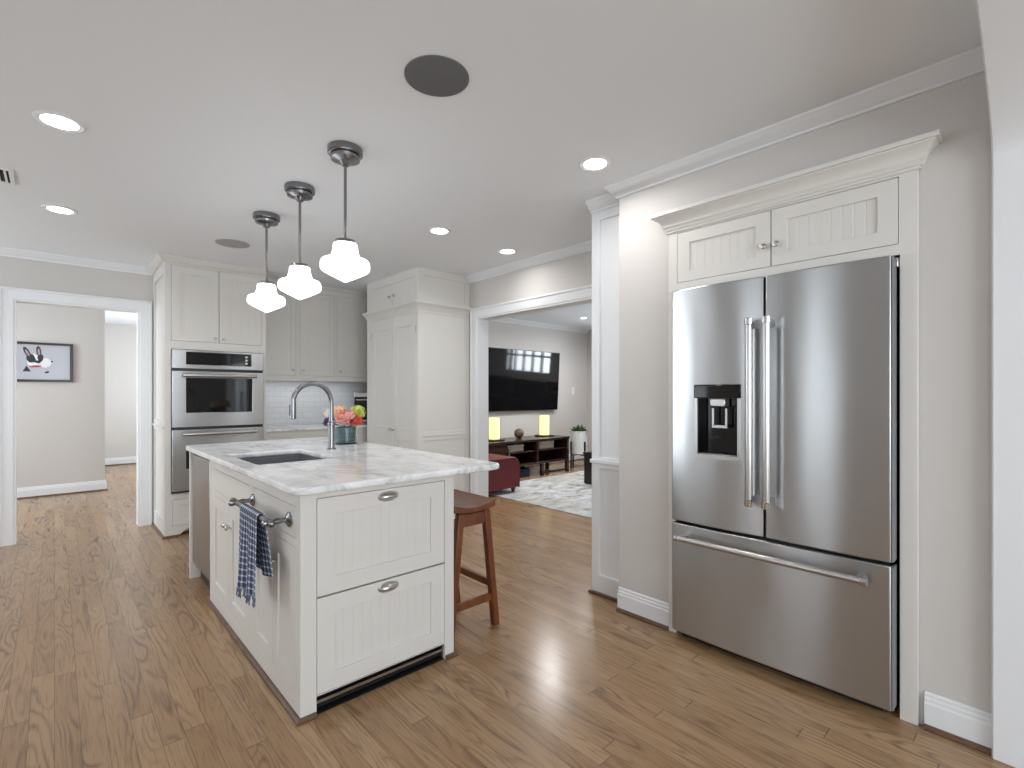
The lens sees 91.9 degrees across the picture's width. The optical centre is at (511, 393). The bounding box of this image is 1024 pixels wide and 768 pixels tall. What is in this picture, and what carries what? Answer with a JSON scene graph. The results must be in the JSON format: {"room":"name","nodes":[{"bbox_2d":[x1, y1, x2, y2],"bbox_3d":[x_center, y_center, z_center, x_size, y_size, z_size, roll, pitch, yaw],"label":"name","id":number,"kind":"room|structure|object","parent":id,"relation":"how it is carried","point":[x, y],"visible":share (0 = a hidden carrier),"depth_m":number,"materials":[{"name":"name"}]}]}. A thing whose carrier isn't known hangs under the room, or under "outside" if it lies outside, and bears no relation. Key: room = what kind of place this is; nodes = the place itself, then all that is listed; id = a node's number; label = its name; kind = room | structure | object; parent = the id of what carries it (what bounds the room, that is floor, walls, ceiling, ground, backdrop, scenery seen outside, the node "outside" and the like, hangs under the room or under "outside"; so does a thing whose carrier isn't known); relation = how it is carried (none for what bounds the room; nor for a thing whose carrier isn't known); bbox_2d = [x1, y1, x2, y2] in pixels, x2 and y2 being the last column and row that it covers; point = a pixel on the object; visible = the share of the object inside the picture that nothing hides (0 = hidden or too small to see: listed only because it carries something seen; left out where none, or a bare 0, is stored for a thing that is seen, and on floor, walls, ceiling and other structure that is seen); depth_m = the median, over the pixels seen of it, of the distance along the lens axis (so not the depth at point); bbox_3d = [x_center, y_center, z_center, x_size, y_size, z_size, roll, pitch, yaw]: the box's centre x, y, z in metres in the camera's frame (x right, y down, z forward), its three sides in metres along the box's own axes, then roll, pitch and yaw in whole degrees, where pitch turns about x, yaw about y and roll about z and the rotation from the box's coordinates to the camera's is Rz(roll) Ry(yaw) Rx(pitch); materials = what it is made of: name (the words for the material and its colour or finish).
{"room":"kitchen","nodes":[
{"label":"kitchen","id":0,"kind":"room"},
{"bbox_2d":[17,303,104,487],"bbox_3d":[-7.515,0.005,6.501,3.190,2.530,2.850,0,0,-43],"label":"wall","id":1,"kind":"structure","parent":0,"point":[61,425],"depth_m":6.26,"materials":[{"name":"grey paint"}]},
{"bbox_2d":[17,341,72,381],"bbox_3d":[-5.882,-0.393,6.050,0.775,0.485,0.027,0,0,-43],"label":"framed picture","id":2,"kind":"object","parent":1,"relation":"attached to","point":[36,361],"visible":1,"depth_m":6.14,"materials":[{"name":"white paper"}]},
{"bbox_2d":[17,480,106,497],"bbox_3d":[-6.648,1.203,5.724,3.008,0.134,0.568,0,0,-43],"label":"baseboard","id":3,"kind":"structure","parent":1,"relation":"attached to","point":[102,484],"depth_m":6.23,"materials":[{"name":"white paint"}]},
{"bbox_2d":[17,488,107,499],"bbox_3d":[-6.636,1.261,5.724,3.024,0.018,0.584,0,0,-43],"label":"trim","id":4,"kind":"structure","parent":1,"relation":"attached to","point":[107,488],"depth_m":6.23,"materials":[{"name":"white wood"}]},
{"bbox_2d":[105,463,135,465],"bbox_3d":[-6.671,1.261,9.198,1.710,0.018,0.034,0,0,-43],"label":"trim","id":5,"kind":"structure","parent":1,"relation":"attached to","point":[125,463],"depth_m":8.86,"materials":[{"name":"brown wood"}]},
{"bbox_2d":[105,323,135,457],"bbox_3d":[-6.423,0.005,9.519,2.510,2.530,0.100,0,0,-43],"label":"wall","id":6,"kind":"structure","parent":0,"point":[120,339],"depth_m":8.88,"materials":[{"name":"grey paint"}]},
{"bbox_2d":[105,456,135,464],"bbox_3d":[-6.677,1.203,9.204,1.710,0.134,0.018,0,0,-43],"label":"baseboard","id":7,"kind":"structure","parent":6,"relation":"attached to","point":[119,460],"depth_m":8.88,"materials":[{"name":"white paint"}]},
{"bbox_2d":[105,311,135,324],"bbox_3d":[-5.897,-1.300,6.526,5.800,0.080,5.610,0,0,-43],"label":"ceiling","id":8,"kind":"structure","parent":0,"point":[110,316],"depth_m":8.15,"materials":[{"name":"white paint"}]},
{"bbox_2d":[0,256,323,521],"bbox_3d":[-3.882,0.025,4.568,6.100,2.491,0.120,0,0,-43],"label":"wall","id":9,"kind":"structure","parent":0,"point":[14,272],"depth_m":4.48,"materials":[{"name":"grey paint"}]},
{"bbox_2d":[0,286,151,546],"bbox_3d":[-3.931,0.186,4.511,1.044,2.169,0.158,0,0,-43],"label":"door frame","id":10,"kind":"structure","parent":9,"relation":"attached to","point":[7,294],"depth_m":4.32,"materials":[{"name":"white paint"}]},
{"bbox_2d":[0,246,151,275],"bbox_3d":[-4.665,-1.187,3.721,3.200,0.066,0.062,0,0,-43],"label":"trim","id":11,"kind":"structure","parent":9,"relation":"attached to","point":[4,251],"depth_m":4.41,"materials":[{"name":"white paint"}]},
{"bbox_2d":[266,278,366,381],"bbox_3d":[-2.167,-0.682,5.822,1.635,1.075,0.362,0,0,-43],"label":"upper cabinet","id":12,"kind":"object","parent":9,"relation":"attached to","point":[322,336],"visible":0.52,"depth_m":5.61,"materials":[{"name":"white paint"}]},
{"bbox_2d":[266,380,366,425],"bbox_3d":[-2.288,0.097,5.954,1.633,0.514,0.009,0,0,-43],"label":"wall tile","id":13,"kind":"structure","parent":9,"relation":"attached to","point":[311,401],"depth_m":5.82,"materials":[{"name":"white tile"}]},
{"bbox_2d":[0,0,980,292],"bbox_3d":[-0.628,-1.260,1.047,6.100,0.080,9.590,0,0,-43],"label":"ceiling","id":14,"kind":"structure","parent":0,"point":[197,116],"depth_m":2.09,"materials":[{"name":"white paint"}]},
{"bbox_2d":[0,167,15,185],"bbox_3d":[-2.878,-1.216,2.719,0.205,0.008,0.260,0,0,-43],"label":"ceiling vent","id":15,"kind":"object","parent":14,"relation":"in","point":[6,175],"visible":1,"depth_m":2.77,"materials":[{"name":"white metal"}]},
{"bbox_2d":[32,110,86,132],"bbox_3d":[-2.023,-1.216,2.215,0.181,0.009,0.181,0,0,-43],"label":"recessed light","id":16,"kind":"object","parent":14,"relation":"in","point":[55,120],"visible":1,"depth_m":2.20,"materials":[{"name":"white paint"}]},
{"bbox_2d":[41,204,77,214],"bbox_3d":[-2.987,-1.216,3.271,0.181,0.009,0.181,0,0,-43],"label":"recessed light","id":17,"kind":"object","parent":14,"relation":"in","point":[58,209],"visible":1,"depth_m":3.26,"materials":[{"name":"white paint"}]},
{"bbox_2d":[215,239,249,247],"bbox_3d":[-2.263,-1.218,4.009,0.246,0.005,0.246,0,0,-43],"label":"ceiling speaker","id":18,"kind":"object","parent":14,"relation":"attached to","point":[232,243],"visible":1,"depth_m":4.00,"materials":[{"name":"grey metal"}]},
{"bbox_2d":[247,211,285,312],"bbox_3d":[-1.674,-0.887,3.376,0.236,0.665,0.236,0,0,-43],"label":"pendant light","id":19,"kind":"object","parent":14,"relation":"hanging from","point":[266,298],"visible":1,"depth_m":3.32,"materials":[{"name":"white glass"}]},
{"bbox_2d":[278,181,320,299],"bbox_3d":[-1.250,-0.887,2.917,0.236,0.665,0.236,0,0,-43],"label":"pendant light","id":20,"kind":"object","parent":14,"relation":"hanging from","point":[299,283],"visible":1,"depth_m":2.86,"materials":[{"name":"white glass"}]},
{"bbox_2d":[320,140,369,282],"bbox_3d":[-0.829,-0.887,2.461,0.236,0.665,0.236,0,0,-43],"label":"pendant light","id":21,"kind":"object","parent":14,"relation":"hanging from","point":[344,263],"visible":1,"depth_m":2.41,"materials":[{"name":"white glass"}]},
{"bbox_2d":[404,55,468,96],"bbox_3d":[-0.288,-1.218,1.903,0.246,0.005,0.246,0,0,-43],"label":"ceiling speaker","id":22,"kind":"object","parent":14,"relation":"attached to","point":[432,75],"visible":1,"depth_m":1.89,"materials":[{"name":"grey"}]},
{"bbox_2d":[428,227,450,234],"bbox_3d":[-0.541,-1.216,3.694,0.169,0.009,0.169,0,0,-43],"label":"recessed light","id":23,"kind":"object","parent":14,"relation":"in","point":[434,230],"visible":1,"depth_m":3.68,"materials":[{"name":"white paint"}]},
{"bbox_2d":[498,248,516,254],"bbox_3d":[-0.039,-1.216,4.226,0.169,0.009,0.169,0,0,-43],"label":"recessed light","id":24,"kind":"object","parent":14,"relation":"in","point":[507,251],"visible":1,"depth_m":4.21,"materials":[{"name":"white paint"}]},
{"bbox_2d":[579,156,610,170],"bbox_3d":[0.439,-1.216,2.619,0.169,0.009,0.169,0,0,-43],"label":"recessed light","id":25,"kind":"object","parent":14,"relation":"in","point":[594,163],"visible":1,"depth_m":2.61,"materials":[{"name":"white paint"}]},
{"bbox_2d":[0,459,1015,767],"bbox_3d":[-0.868,1.295,4.917,11.000,0.050,15.600,0,0,-43],"label":"floor","id":26,"kind":"structure","parent":0,"point":[112,656],"depth_m":2.12,"materials":[{"name":"brown wood"}]},
{"bbox_2d":[147,253,265,538],"bbox_3d":[-2.974,0.025,4.835,0.888,2.490,0.719,0,0,-43],"label":"tall cabinet","id":27,"kind":"object","parent":26,"relation":"on","point":[197,301],"visible":0.73,"depth_m":4.57,"materials":[{"name":"white paint"}]},
{"bbox_2d":[171,349,263,493],"bbox_3d":[-2.872,0.242,4.780,0.752,1.281,0.611,0,0,-43],"label":"double wall oven","id":28,"kind":"object","parent":27,"relation":"in","point":[217,396],"visible":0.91,"depth_m":4.56,"materials":[{"name":"silver metal"}]},
{"bbox_2d":[193,453,288,587],"bbox_3d":[-1.774,0.832,3.449,0.683,0.876,0.510,0,0,-43],"label":"dishwasher","id":29,"kind":"object","parent":26,"relation":"on","point":[201,466],"visible":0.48,"depth_m":3.19,"materials":[{"name":"silver metal"}]},
{"bbox_2d":[266,428,366,441],"bbox_3d":[-2.088,0.828,5.736,1.631,0.884,0.598,0,0,-43],"label":"base cabinet","id":30,"kind":"object","parent":26,"relation":"on","point":[361,432],"visible":0.03,"depth_m":5.24,"materials":[{"name":"white paint"}]},
{"bbox_2d":[266,422,366,431],"bbox_3d":[-2.073,0.370,5.722,1.631,0.030,0.618,0,0,-43],"label":"countertop","id":31,"kind":"structure","parent":30,"relation":"on","point":[301,427],"depth_m":5.29,"materials":[{"name":"white stone"}]},
{"bbox_2d":[353,392,366,421],"bbox_3d":[-1.745,0.168,6.122,0.380,0.375,0.292,0,0,-5],"label":"toaster oven","id":32,"kind":"object","parent":31,"relation":"on","point":[359,398],"visible":0.11,"depth_m":6.00,"materials":[{"name":"silver metal"}]},
{"bbox_2d":[189,452,457,726],"bbox_3d":[-1.249,0.829,2.905,0.772,0.885,2.098,0,0,-43],"label":"kitchen island","id":33,"kind":"object","parent":26,"relation":"on","point":[359,598],"visible":0.87,"depth_m":2.14,"materials":[{"name":"white paint"}]},
{"bbox_2d":[228,494,291,527],"bbox_3d":[-1.110,0.505,2.147,0.107,0.060,0.588,0,0,-43],"label":"towel bar","id":34,"kind":"object","parent":33,"relation":"attached to","point":[265,522],"visible":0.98,"depth_m":1.98,"materials":[{"name":"silver metal"}]},
{"bbox_2d":[236,503,273,607],"bbox_3d":[-1.090,0.680,2.091,0.296,0.386,0.084,0,0,43],"label":"dish towel","id":35,"kind":"object","parent":34,"relation":"hanging from","point":[254,549],"visible":0.98,"depth_m":2.08,"materials":[{"name":"blue fabric"}]},
{"bbox_2d":[186,437,498,495],"bbox_3d":[-1.157,0.370,2.984,1.032,0.030,2.167,0,0,-43],"label":"island countertop","id":36,"kind":"structure","parent":33,"relation":"on","point":[358,465],"depth_m":2.50,"materials":[{"name":"white stone"}]},
{"bbox_2d":[239,454,320,464],"bbox_3d":[-1.323,0.500,2.836,0.441,0.229,0.606,0,0,-43],"label":"sink","id":37,"kind":"object","parent":36,"relation":"in","point":[291,457],"visible":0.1,"depth_m":3.08,"materials":[{"name":"grey metal"}]},
{"bbox_2d":[289,381,348,449],"bbox_3d":[-1.217,0.137,3.124,0.369,0.436,0.060,0,0,-43],"label":"kitchen faucet","id":38,"kind":"object","parent":36,"relation":"on","point":[331,424],"visible":1,"depth_m":3.15,"materials":[{"name":"silver metal"}]},
{"bbox_2d":[335,424,356,444],"bbox_3d":[-1.191,0.287,3.543,0.156,0.135,0.156,0,0,-43],"label":"glass vase","id":39,"kind":"object","parent":36,"relation":"on","point":[345,434],"visible":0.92,"depth_m":3.47,"materials":[{"name":"teal"}]},
{"bbox_2d":[323,417,336,425],"bbox_3d":[-1.298,0.200,3.528,0.096,0.073,0.083,0,0,-43],"label":"carnation","id":40,"kind":"object","parent":39,"relation":"in","point":[326,420],"visible":0.48,"depth_m":3.50,"materials":[{"name":"purple plant"}]},
{"bbox_2d":[323,408,337,424],"bbox_3d":[-1.304,0.163,3.544,0.092,0.132,0.089,0,0,-43],"label":"rose","id":41,"kind":"object","parent":39,"relation":"on","point":[326,413],"visible":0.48,"depth_m":3.52,"materials":[{"name":"beige plant"}]},
{"bbox_2d":[334,405,346,416],"bbox_3d":[-1.226,0.152,3.543,0.106,0.151,0.105,0,0,-43],"label":"rose","id":42,"kind":"object","parent":39,"relation":"on","point":[339,409],"visible":0.76,"depth_m":3.51,"materials":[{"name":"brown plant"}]},
{"bbox_2d":[335,411,351,424],"bbox_3d":[-1.185,0.175,3.491,0.118,0.107,0.124,0,0,-43],"label":"hydrangea","id":43,"kind":"object","parent":39,"relation":"on","point":[341,417],"visible":0.75,"depth_m":3.45,"materials":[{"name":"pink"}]},
{"bbox_2d":[345,410,355,424],"bbox_3d":[-1.143,0.170,3.483,0.081,0.116,0.089,0,0,-43],"label":"carnation","id":44,"kind":"object","parent":39,"relation":"in","point":[350,414],"visible":0.96,"depth_m":3.46,"materials":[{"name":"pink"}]},
{"bbox_2d":[349,415,362,425],"bbox_3d":[-1.104,0.187,3.512,0.094,0.085,0.099,0,0,-43],"label":"chrysanthemum","id":45,"kind":"object","parent":39,"relation":"in","point":[358,420],"visible":0.92,"depth_m":3.48,"materials":[{"name":"red plant"}]},
{"bbox_2d":[351,405,365,417],"bbox_3d":[-1.107,0.152,3.563,0.113,0.152,0.120,0,0,-43],"label":"hydrangea","id":46,"kind":"object","parent":39,"relation":"on","point":[358,410],"visible":0.73,"depth_m":3.53,"materials":[{"name":"yellow"}]},
{"bbox_2d":[317,646,443,714],"bbox_3d":[-0.566,1.233,2.183,0.603,0.074,0.051,0,0,-43],"label":"vent grille","id":47,"kind":"object","parent":33,"relation":"attached to","point":[331,697],"depth_m":2.15,"materials":[{"name":"black plastic"}]},
{"bbox_2d":[362,267,472,518],"bbox_3d":[-1.030,0.025,5.296,0.681,2.490,1.108,0,0,-43],"label":"pantry cabinet","id":48,"kind":"object","parent":26,"relation":"on","point":[417,318],"visible":0.81,"depth_m":5.00,"materials":[{"name":"white paint"}]},
{"bbox_2d":[454,489,499,636],"bbox_3d":[-0.331,0.921,2.762,0.346,0.698,0.415,0,0,-43],"label":"bar stool","id":49,"kind":"object","parent":26,"relation":"on","point":[470,509],"visible":0.47,"depth_m":2.68,"materials":[{"name":"brown wood"}]},
{"bbox_2d":[488,453,519,491],"bbox_3d":[-0.331,1.035,6.394,0.635,0.470,0.608,0,0,-43],"label":"ottoman","id":50,"kind":"object","parent":26,"relation":"on","point":[507,475],"visible":0.47,"depth_m":6.22,"materials":[{"name":"red fabric"}]},
{"bbox_2d":[520,467,529,477],"bbox_3d":[0.060,1.210,7.610,0.420,0.120,0.306,0,0,-43],"label":"storage basket","id":51,"kind":"object","parent":26,"relation":"on","point":[524,472],"visible":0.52,"depth_m":7.58,"materials":[{"name":"blue fabric"}]},
{"bbox_2d":[488,435,569,475],"bbox_3d":[0.090,0.982,7.674,1.870,0.577,0.512,0,0,-43],"label":"media console","id":52,"kind":"object","parent":26,"relation":"on","point":[531,454],"visible":0.52,"depth_m":7.79,"materials":[{"name":"brown wood"}]},
{"bbox_2d":[488,418,504,441],"bbox_3d":[-0.263,0.523,7.356,0.250,0.340,0.200,0,0,-43],"label":"table lamp","id":53,"kind":"object","parent":52,"relation":"on","point":[493,423],"visible":0.95,"depth_m":7.29,"materials":[{"name":"yellow"}]},
{"bbox_2d":[507,443,523,451],"bbox_3d":[-0.023,0.816,7.523,0.330,0.102,0.250,0,0,-43],"label":"storage box","id":54,"kind":"object","parent":52,"relation":"on","point":[515,447],"visible":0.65,"depth_m":7.44,"materials":[{"name":"beige fabric"}]},
{"bbox_2d":[514,428,523,438],"bbox_3d":[0.108,0.611,7.617,0.152,0.164,0.152,0,0,-43],"label":"decorative ball","id":55,"kind":"object","parent":52,"relation":"on","point":[518,433],"visible":1,"depth_m":7.57,"materials":[{"name":"brown wood"}]},
{"bbox_2d":[507,449,535,453],"bbox_3d":[-0.004,0.876,7.602,0.615,0.017,0.450,0,0,-43],"label":"shelf","id":56,"kind":"object","parent":52,"relation":"attached to","point":[533,451],"depth_m":7.60,"materials":[{"name":"brown wood"}]},
{"bbox_2d":[518,456,565,466],"bbox_3d":[0.086,1.070,7.678,1.850,0.030,0.480,0,0,-43],"label":"shelf","id":57,"kind":"object","parent":52,"relation":"attached to","point":[542,459],"depth_m":7.85,"materials":[{"name":"brown wood"}]},
{"bbox_2d":[535,415,553,436],"bbox_3d":[0.532,0.523,8.145,0.250,0.340,0.200,0,0,-43],"label":"table lamp","id":58,"kind":"object","parent":52,"relation":"on","point":[544,420],"visible":0.99,"depth_m":8.08,"materials":[{"name":"yellow"}]},
{"bbox_2d":[539,440,553,448],"bbox_3d":[0.473,0.808,7.981,0.340,0.117,0.250,0,0,-43],"label":"storage box","id":59,"kind":"object","parent":52,"relation":"on","point":[549,443],"visible":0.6,"depth_m":7.89,"materials":[{"name":"beige fabric"}]},
{"bbox_2d":[539,446,565,450],"bbox_3d":[0.488,0.876,8.057,0.655,0.017,0.450,0,0,-43],"label":"shelf","id":60,"kind":"object","parent":52,"relation":"attached to","point":[555,447],"depth_m":8.03,"materials":[{"name":"brown wood"}]},
{"bbox_2d":[488,471,591,517],"bbox_3d":[1.717,1.265,6.408,3.180,0.010,3.280,0,0,-43],"label":"area rug","id":61,"kind":"object","parent":26,"relation":"on","point":[568,492],"visible":0.09,"depth_m":6.27,"materials":[{"name":"white carpet"}]},
{"bbox_2d":[583,451,591,483],"bbox_3d":[1.292,1.037,6.941,0.420,0.444,0.420,0,0,-43],"label":"side table","id":62,"kind":"object","parent":61,"relation":"on","point":[587,455],"visible":0.2,"depth_m":6.90,"materials":[{"name":"black plastic"}]},
{"bbox_2d":[570,430,587,467],"bbox_3d":[1.157,0.953,8.560,0.299,0.635,0.299,0,0,17],"label":"planter","id":63,"kind":"object","parent":26,"relation":"on","point":[578,440],"visible":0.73,"depth_m":8.43,"materials":[{"name":"white ceramic"}]},
{"bbox_2d":[569,425,588,431],"bbox_3d":[1.168,0.602,8.543,0.350,0.158,0.350,0,0,-43],"label":"succulent","id":64,"kind":"object","parent":63,"relation":"in","point":[578,428],"visible":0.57,"depth_m":8.50,"materials":[{"name":"green plant"}]},
{"bbox_2d":[672,255,899,711],"bbox_3d":[1.381,0.367,2.450,0.807,1.806,0.937,0,0,-43],"label":"refrigerator","id":65,"kind":"object","parent":26,"relation":"on","point":[786,385],"visible":1,"depth_m":2.15,"materials":[{"name":"silver metal"}]},
{"bbox_2d":[650,129,942,725],"bbox_3d":[1.419,0.154,2.483,0.745,2.232,1.187,0,0,-43],"label":"tall cabinet","id":66,"kind":"object","parent":26,"relation":"on","point":[855,207],"visible":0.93,"depth_m":2.07,"materials":[{"name":"white paint"}]},
{"bbox_2d":[469,251,591,492],"bbox_3d":[-0.305,0.005,5.104,0.120,2.531,3.950,0,0,-43],"label":"wall","id":67,"kind":"structure","parent":0,"point":[575,271],"depth_m":4.49,"materials":[{"name":"grey paint"}]},
{"bbox_2d":[465,240,591,282],"bbox_3d":[0.251,-1.187,4.368,0.062,0.066,2.105,0,0,-43],"label":"trim","id":68,"kind":"structure","parent":67,"relation":"attached to","point":[586,246],"depth_m":4.42,"materials":[{"name":"white paint"}]},
{"bbox_2d":[470,285,591,496],"bbox_3d":[0.312,0.198,4.423,0.158,2.146,2.032,0,0,-43],"label":"door frame","id":69,"kind":"structure","parent":67,"relation":"attached to","point":[584,292],"depth_m":5.06,"materials":[{"name":"white paint"}]},
{"bbox_2d":[488,320,586,453],"bbox_3d":[-0.096,0.005,8.354,4.600,2.530,0.100,0,0,-43],"label":"wall","id":70,"kind":"structure","parent":0,"point":[571,411],"depth_m":9.13,"materials":[{"name":"grey paint"}]},
{"bbox_2d":[488,347,559,411],"bbox_3d":[0.170,-0.230,8.434,1.780,1.030,0.143,0,0,-43],"label":"television","id":71,"kind":"object","parent":70,"relation":"attached to","point":[518,380],"visible":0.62,"depth_m":8.38,"materials":[{"name":"black plastic"}]},
{"bbox_2d":[490,318,589,332],"bbox_3d":[-0.111,-1.227,8.222,4.400,0.066,0.074,0,0,-43],"label":"trim","id":72,"kind":"structure","parent":70,"relation":"attached to","point":[506,320],"depth_m":8.79,"materials":[{"name":"white paint"}]},
{"bbox_2d":[524,458,583,466],"bbox_3d":[-0.124,1.261,8.237,4.400,0.018,0.034,0,0,-43],"label":"trim","id":73,"kind":"structure","parent":70,"relation":"attached to","point":[582,458],"depth_m":9.06,"materials":[{"name":"brown wood"}]},
{"bbox_2d":[529,454,583,465],"bbox_3d":[-0.130,1.203,8.243,4.400,0.134,0.018,0,0,-43],"label":"baseboard","id":74,"kind":"structure","parent":70,"relation":"attached to","point":[575,456],"depth_m":9.49,"materials":[{"name":"white paint"}]},
{"bbox_2d":[505,303,591,329],"bbox_3d":[1.637,-1.300,6.552,4.700,0.080,5.400,0,0,-43],"label":"ceiling","id":75,"kind":"structure","parent":0,"point":[570,316],"depth_m":8.05,"materials":[{"name":"white paint"}]},
{"bbox_2d":[587,329,591,450],"bbox_3d":[3.264,0.005,7.886,0.100,2.530,5.150,0,0,-43],"label":"wall","id":76,"kind":"structure","parent":0,"point":[589,334],"depth_m":9.70,"materials":[{"name":"grey paint"}]},
{"bbox_2d":[592,205,618,597],"bbox_3d":[0.840,0.025,3.296,0.648,2.490,0.270,0,0,-43],"label":"wall paneling","id":77,"kind":"object","parent":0,"point":[605,223],"visible":0.38,"depth_m":3.11,"materials":[{"name":"white paint"}]},
{"bbox_2d":[588,589,616,602],"bbox_3d":[0.585,1.261,3.080,0.020,0.018,0.260,0,0,-43],"label":"trim","id":78,"kind":"object","parent":77,"relation":"attached to","point":[591,591],"visible":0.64,"depth_m":3.09,"materials":[{"name":"brown wood"}]},
{"bbox_2d":[590,459,618,465],"bbox_3d":[0.588,0.426,3.078,0.018,0.024,0.252,0,0,-43],"label":"trim","id":79,"kind":"structure","parent":77,"relation":"attached to","point":[598,461],"depth_m":3.08,"materials":[{"name":"white paint"}]},
{"bbox_2d":[619,72,991,724],"bbox_3d":[1.218,0.025,2.361,0.100,2.491,1.615,0,0,-43],"label":"wall","id":80,"kind":"structure","parent":0,"point":[955,180],"depth_m":1.89,"materials":[{"name":"grey paint"}]},
{"bbox_2d":[616,607,668,630],"bbox_3d":[0.733,1.261,2.787,0.034,0.018,0.332,0,0,-43],"label":"trim","id":81,"kind":"object","parent":80,"relation":"attached to","point":[620,610],"visible":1,"depth_m":2.77,"materials":[{"name":"brown wood"}]},
{"bbox_2d":[617,587,668,625],"bbox_3d":[0.739,1.203,2.792,0.018,0.134,0.332,0,0,-43],"label":"baseboard","id":82,"kind":"object","parent":80,"relation":"attached to","point":[653,609],"visible":0.97,"depth_m":2.78,"materials":[{"name":"white paint"}]},
{"bbox_2d":[585,46,984,213],"bbox_3d":[1.097,-1.187,2.434,0.145,0.066,1.885,0,0,-43],"label":"trim","id":83,"kind":"structure","parent":80,"relation":"attached to","point":[969,63],"depth_m":2.15,"materials":[{"name":"white paint"}]},
{"bbox_2d":[924,691,991,748],"bbox_3d":[1.648,1.203,1.808,0.018,0.134,0.218,0,0,-43],"label":"baseboard","id":84,"kind":"structure","parent":80,"relation":"attached to","point":[970,723],"depth_m":1.81,"materials":[{"name":"white paint"}]},
{"bbox_2d":[924,723,991,755],"bbox_3d":[1.643,1.261,1.803,0.034,0.018,0.218,0,0,-43],"label":"trim","id":85,"kind":"structure","parent":80,"relation":"attached to","point":[931,729],"depth_m":1.80,"materials":[{"name":"brown wood"}]},
{"bbox_2d":[891,268,899,697],"bbox_3d":[1.438,0.355,2.514,0.634,1.770,0.910,0,0,-43],"label":"panel","id":86,"kind":"object","parent":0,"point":[897,561],"depth_m":2.03,"materials":[{"name":"metal"}]},
{"bbox_2d":[990,0,1023,767],"bbox_3d":[0.242,0.025,0.254,5.700,2.490,0.165,0,0,-43],"label":"wall","id":87,"kind":"structure","parent":0,"point":[1007,15],"depth_m":1.68,"materials":[{"name":"white paint"}]},
{"bbox_2d":[976,0,1002,761],"bbox_3d":[0.859,0.007,0.956,2.360,2.525,0.028,0,0,-43],"label":"trim","id":88,"kind":"structure","parent":87,"relation":"attached to","point":[984,14],"depth_m":1.71,"materials":[{"name":"white paint"}]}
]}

